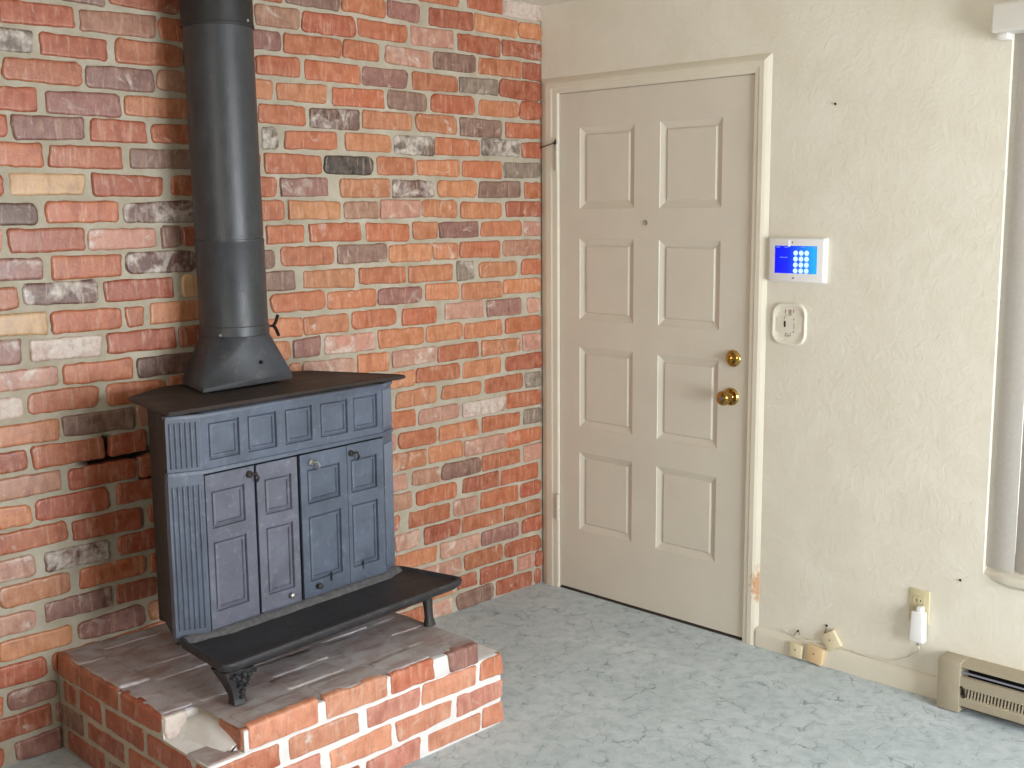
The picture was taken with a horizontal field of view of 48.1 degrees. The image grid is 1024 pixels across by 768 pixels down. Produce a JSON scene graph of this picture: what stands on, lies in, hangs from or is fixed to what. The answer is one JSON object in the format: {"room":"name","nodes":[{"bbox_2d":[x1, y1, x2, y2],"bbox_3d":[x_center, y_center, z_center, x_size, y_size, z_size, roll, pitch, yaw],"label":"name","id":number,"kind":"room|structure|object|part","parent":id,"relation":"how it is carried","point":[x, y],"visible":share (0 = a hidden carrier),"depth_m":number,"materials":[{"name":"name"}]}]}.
{"room":"living room","nodes":[
{"label":"living room","id":0,"kind":"room"},
{"bbox_2d":[0,0,542,767],"bbox_3d":[-1.774,-0.043,3.000,0.159,2.520,5.600,8,12,44],"label":"wall","id":1,"kind":"structure","parent":0,"point":[400,141],"depth_m":3.83,"materials":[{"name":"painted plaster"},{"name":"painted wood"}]},
{"bbox_2d":[3,582,1023,767],"bbox_3d":[0.082,1.453,1.431,5.220,0.100,5.540,8,12,44],"label":"floor","id":2,"kind":"structure","parent":0,"point":[589,681],"depth_m":3.70,"materials":[{"name":"carpet"}]},
{"bbox_2d":[58,612,503,767],"bbox_3d":[-0.695,0.937,3.529,0.866,0.307,1.056,8,12,44],"label":"brick hearth","id":3,"kind":"object","parent":2,"relation":"on","point":[393,690],"visible":0.73,"depth_m":3.28,"materials":[{"name":"red brick"}]},
{"bbox_2d":[128,370,461,705],"bbox_3d":[-0.707,0.399,3.509,0.683,0.772,0.939,7,11,39],"label":"wood stove","id":4,"kind":"object","parent":3,"relation":"on","point":[273,502],"visible":0.99,"depth_m":3.36,"materials":[{"name":"metal"}]},
{"bbox_3d":[-0.800,0.462,3.263,0.020,0.445,0.169,6,11,38],"label":"door","id":5,"kind":"part","parent":4,"relation":"part of","materials":[{"name":"metal"}]},
{"bbox_3d":[-0.739,0.802,3.075,0.096,0.104,0.116,7,11,39],"label":"leg","id":6,"kind":"part","parent":4,"relation":"part of","materials":[{"name":"metal"}]},
{"bbox_2d":[179,0,292,392],"bbox_3d":[-0.888,-0.674,3.488,0.222,1.351,0.366,7,12,39],"label":"stovepipe","id":7,"kind":"object","parent":4,"relation":"on","point":[235,347],"visible":1,"depth_m":3.44,"materials":[{"name":"metal"}]},
{"bbox_2d":[182,333,292,392],"bbox_3d":[-0.888,-0.080,3.576,0.214,0.154,0.339,7,11,39],"label":"hood","id":8,"kind":"object","parent":7,"relation":"attached to","point":[218,361],"depth_m":3.50,"materials":[{"name":"metal"}]},
{"bbox_3d":[-0.775,-0.186,3.676,0.069,0.072,0.012,-7,11,-39],"label":"damper handle","id":9,"kind":"part","parent":7,"relation":"part of","materials":[{"name":"metal"}]},
{"bbox_3d":[-0.796,0.011,3.550,0.425,0.016,0.900,7,11,39],"label":"plate","id":10,"kind":"part","parent":4,"relation":"part of","materials":[{"name":"metal"}]},
{"bbox_3d":[-0.693,0.443,3.388,0.020,0.445,0.145,7,12,42],"label":"door","id":11,"kind":"part","parent":4,"relation":"part of","materials":[{"name":"metal"}]},
{"bbox_3d":[-0.628,0.667,3.480,0.055,0.024,0.826,7,11,39],"label":"sill","id":12,"kind":"part","parent":4,"relation":"part of","materials":[{"name":"grey metal"}]},
{"bbox_3d":[-0.589,0.618,3.509,0.020,0.020,0.020,7,11,39],"label":"pull knob","id":13,"kind":"part","parent":4,"relation":"part of","materials":[{"name":"metal"}]},
{"bbox_3d":[-0.579,0.421,3.522,0.020,0.445,0.189,6,11,38],"label":"door","id":14,"kind":"part","parent":4,"relation":"part of","materials":[{"name":"black metal"}]},
{"bbox_3d":[-0.469,0.401,3.652,0.020,0.445,0.150,7,11,40],"label":"door","id":15,"kind":"part","parent":4,"relation":"part of","materials":[{"name":"black metal"}]},
{"bbox_3d":[-0.266,0.713,3.639,0.043,0.104,0.042,7,11,39],"label":"leg","id":16,"kind":"part","parent":4,"relation":"part of","materials":[{"name":"metal"}]},
{"bbox_2d":[509,0,573,5],"bbox_3d":[0.062,-1.039,1.055,5.220,0.100,5.540,8,12,44],"label":"ceiling","id":17,"kind":"structure","parent":0,"point":[533,2],"depth_m":4.54,"materials":[{"name":"paint"}]},
{"bbox_2d":[541,0,1023,676],"bbox_3d":[1.965,-0.080,3.146,5.000,2.450,0.140,8,12,44],"label":"wall","id":18,"kind":"structure","parent":0,"point":[877,425],"depth_m":3.78,"materials":[{"name":"beige paint"}]},
{"bbox_2d":[560,585,741,639],"bbox_3d":[0.586,0.907,4.666,0.921,0.006,0.142,8,12,44],"label":"trim","id":19,"kind":"structure","parent":18,"relation":"attached to","point":[563,586],"depth_m":4.59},
{"bbox_2d":[555,74,754,637],"bbox_3d":[0.517,-0.107,4.458,0.926,2.054,0.111,8,12,44],"label":"door","id":20,"kind":"structure","parent":18,"relation":"in","point":[656,181],"depth_m":4.43,"materials":[{"name":"paint"}]},
{"bbox_3d":[0.784,0.050,4.192,0.066,0.066,0.068,8,12,44],"label":"knob","id":21,"kind":"part","parent":20,"relation":"part of","materials":[{"name":"gold metal"}]},
{"bbox_2d":[541,53,772,644],"bbox_3d":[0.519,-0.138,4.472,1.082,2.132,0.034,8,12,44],"label":"trim","id":22,"kind":"structure","parent":18,"relation":"attached to","point":[760,65],"depth_m":4.25,"materials":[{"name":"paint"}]},
{"bbox_2d":[772,303,806,345],"bbox_3d":[0.968,-0.209,4.008,0.134,0.148,0.010,8,12,44],"label":"mounting plate","id":23,"kind":"object","parent":18,"relation":"attached to","point":[789,320],"visible":1,"depth_m":4.00,"materials":[{"name":"beige paint"}]},
{"bbox_2d":[789,641,803,658],"bbox_3d":[1.022,0.956,4.115,0.053,0.053,0.020,8,12,44],"label":"phone jack","id":24,"kind":"object","parent":18,"relation":"attached to","point":[796,650],"visible":1,"depth_m":4.11,"materials":[{"name":"beige plastic"}]},
{"bbox_2d":[769,237,827,283],"bbox_3d":[0.983,-0.427,3.950,0.220,0.154,0.023,8,12,44],"label":"panel","id":25,"kind":"object","parent":18,"relation":"attached to","point":[791,259],"visible":1,"depth_m":3.94,"materials":[{"name":"white plastic"}]},
{"bbox_2d":[782,629,822,641],"bbox_3d":[1.042,0.903,4.104,0.012,0.029,0.179,-9,12,-43],"label":"wire","id":26,"kind":"object","parent":18,"relation":"attached to","point":[782,629],"visible":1,"depth_m":4.10,"materials":[{"name":"beige paint"}]},
{"bbox_2d":[805,643,824,665],"bbox_3d":[1.075,0.959,4.063,0.071,0.069,0.020,8,12,44],"label":"phone jack","id":27,"kind":"object","parent":18,"relation":"attached to","point":[815,654],"visible":1,"depth_m":4.05,"materials":[{"name":"beige plastic"}]},
{"bbox_2d":[821,629,842,650],"bbox_3d":[1.121,0.899,4.020,0.080,0.081,0.020,8,12,44],"label":"phone jack","id":28,"kind":"object","parent":18,"relation":"attached to","point":[831,639],"visible":1,"depth_m":4.01,"materials":[{"name":"beige plastic"}]},
{"bbox_2d":[755,626,1002,719],"bbox_3d":[2.311,1.125,2.895,3.920,0.076,0.023,8,12,44],"label":"baseboard","id":29,"kind":"structure","parent":18,"relation":"attached to","point":[882,672],"depth_m":3.95,"materials":[{"name":"paint"}]},
{"bbox_2d":[841,646,919,661],"bbox_3d":[1.245,0.890,3.902,0.025,0.098,0.306,-8,12,-42],"label":"cable","id":30,"kind":"object","parent":29,"relation":"on","point":[915,653],"visible":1,"depth_m":3.89,"materials":[{"name":"plastic"}]},
{"bbox_2d":[908,587,929,624],"bbox_3d":[1.344,0.734,3.785,0.069,0.114,0.011,8,12,44],"label":"outlet plate","id":31,"kind":"object","parent":18,"relation":"attached to","point":[917,597],"visible":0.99,"depth_m":3.78,"materials":[{"name":"beige plastic"}]},
{"bbox_2d":[908,605,926,645],"bbox_3d":[1.336,0.795,3.772,0.052,0.134,0.032,8,12,44],"label":"adapter","id":32,"kind":"object","parent":31,"relation":"attached to","point":[918,620],"visible":1,"depth_m":3.76,"materials":[{"name":"white plastic"}]},
{"bbox_2d":[914,595,923,605],"bbox_3d":[1.342,0.714,3.780,0.034,0.029,0.004,8,12,44],"label":"receptacle","id":33,"kind":"object","parent":31,"relation":"attached to","point":[918,599],"depth_m":3.78,"materials":[{"name":"beige plastic"}]},
{"bbox_2d":[936,651,1023,725],"bbox_3d":[1.959,1.034,3.180,1.574,0.168,0.071,8,12,44],"label":"baseboard heater","id":34,"kind":"object","parent":18,"relation":"attached to","point":[974,684],"visible":1,"depth_m":3.62,"materials":[{"name":"metal"}]},
{"bbox_3d":[1.941,1.081,3.169,1.427,0.036,0.014,8,12,44],"label":"panel","id":35,"kind":"part","parent":34,"relation":"part of","materials":[{"name":"metal"}]},
{"bbox_3d":[1.940,1.018,3.159,1.427,0.042,0.012,8,12,44],"label":"panel","id":36,"kind":"part","parent":34,"relation":"part of","materials":[{"name":"metal"}]},
{"bbox_3d":[1.981,1.034,3.203,1.427,0.161,0.008,8,12,44],"label":"panel","id":37,"kind":"part","parent":34,"relation":"part of","materials":[{"name":"beige metal"}]},
{"bbox_2d":[983,40,1013,572],"bbox_3d":[1.484,-0.239,3.505,0.010,1.695,0.011,8,12,44],"label":"trim","id":38,"kind":"structure","parent":18,"relation":"attached to","point":[1013,40],"depth_m":3.50,"materials":[{"name":"beige paint"}]},
{"bbox_2d":[983,567,1023,591],"bbox_3d":[2.023,0.670,3.175,1.409,0.046,0.146,8,12,44],"label":"trim","id":39,"kind":"structure","parent":18,"relation":"attached to","point":[1015,580],"depth_m":3.56,"materials":[{"name":"beige paint"}]},
{"bbox_2d":[986,0,1023,574],"bbox_3d":[1.974,-0.194,2.982,1.493,1.709,0.115,8,12,44],"label":"vertical blind","id":40,"kind":"object","parent":18,"relation":"attached to","point":[1007,20],"visible":1,"depth_m":3.49,"materials":[{"name":"plastic"}]},
{"bbox_2d":[1014,411,1023,566],"bbox_3d":[2.062,-0.181,3.091,1.405,1.695,0.060,8,12,44],"label":"window","id":41,"kind":"structure","parent":18,"relation":"in","point":[1023,411],"depth_m":3.64,"materials":[{"name":"plastic"}]}
]}

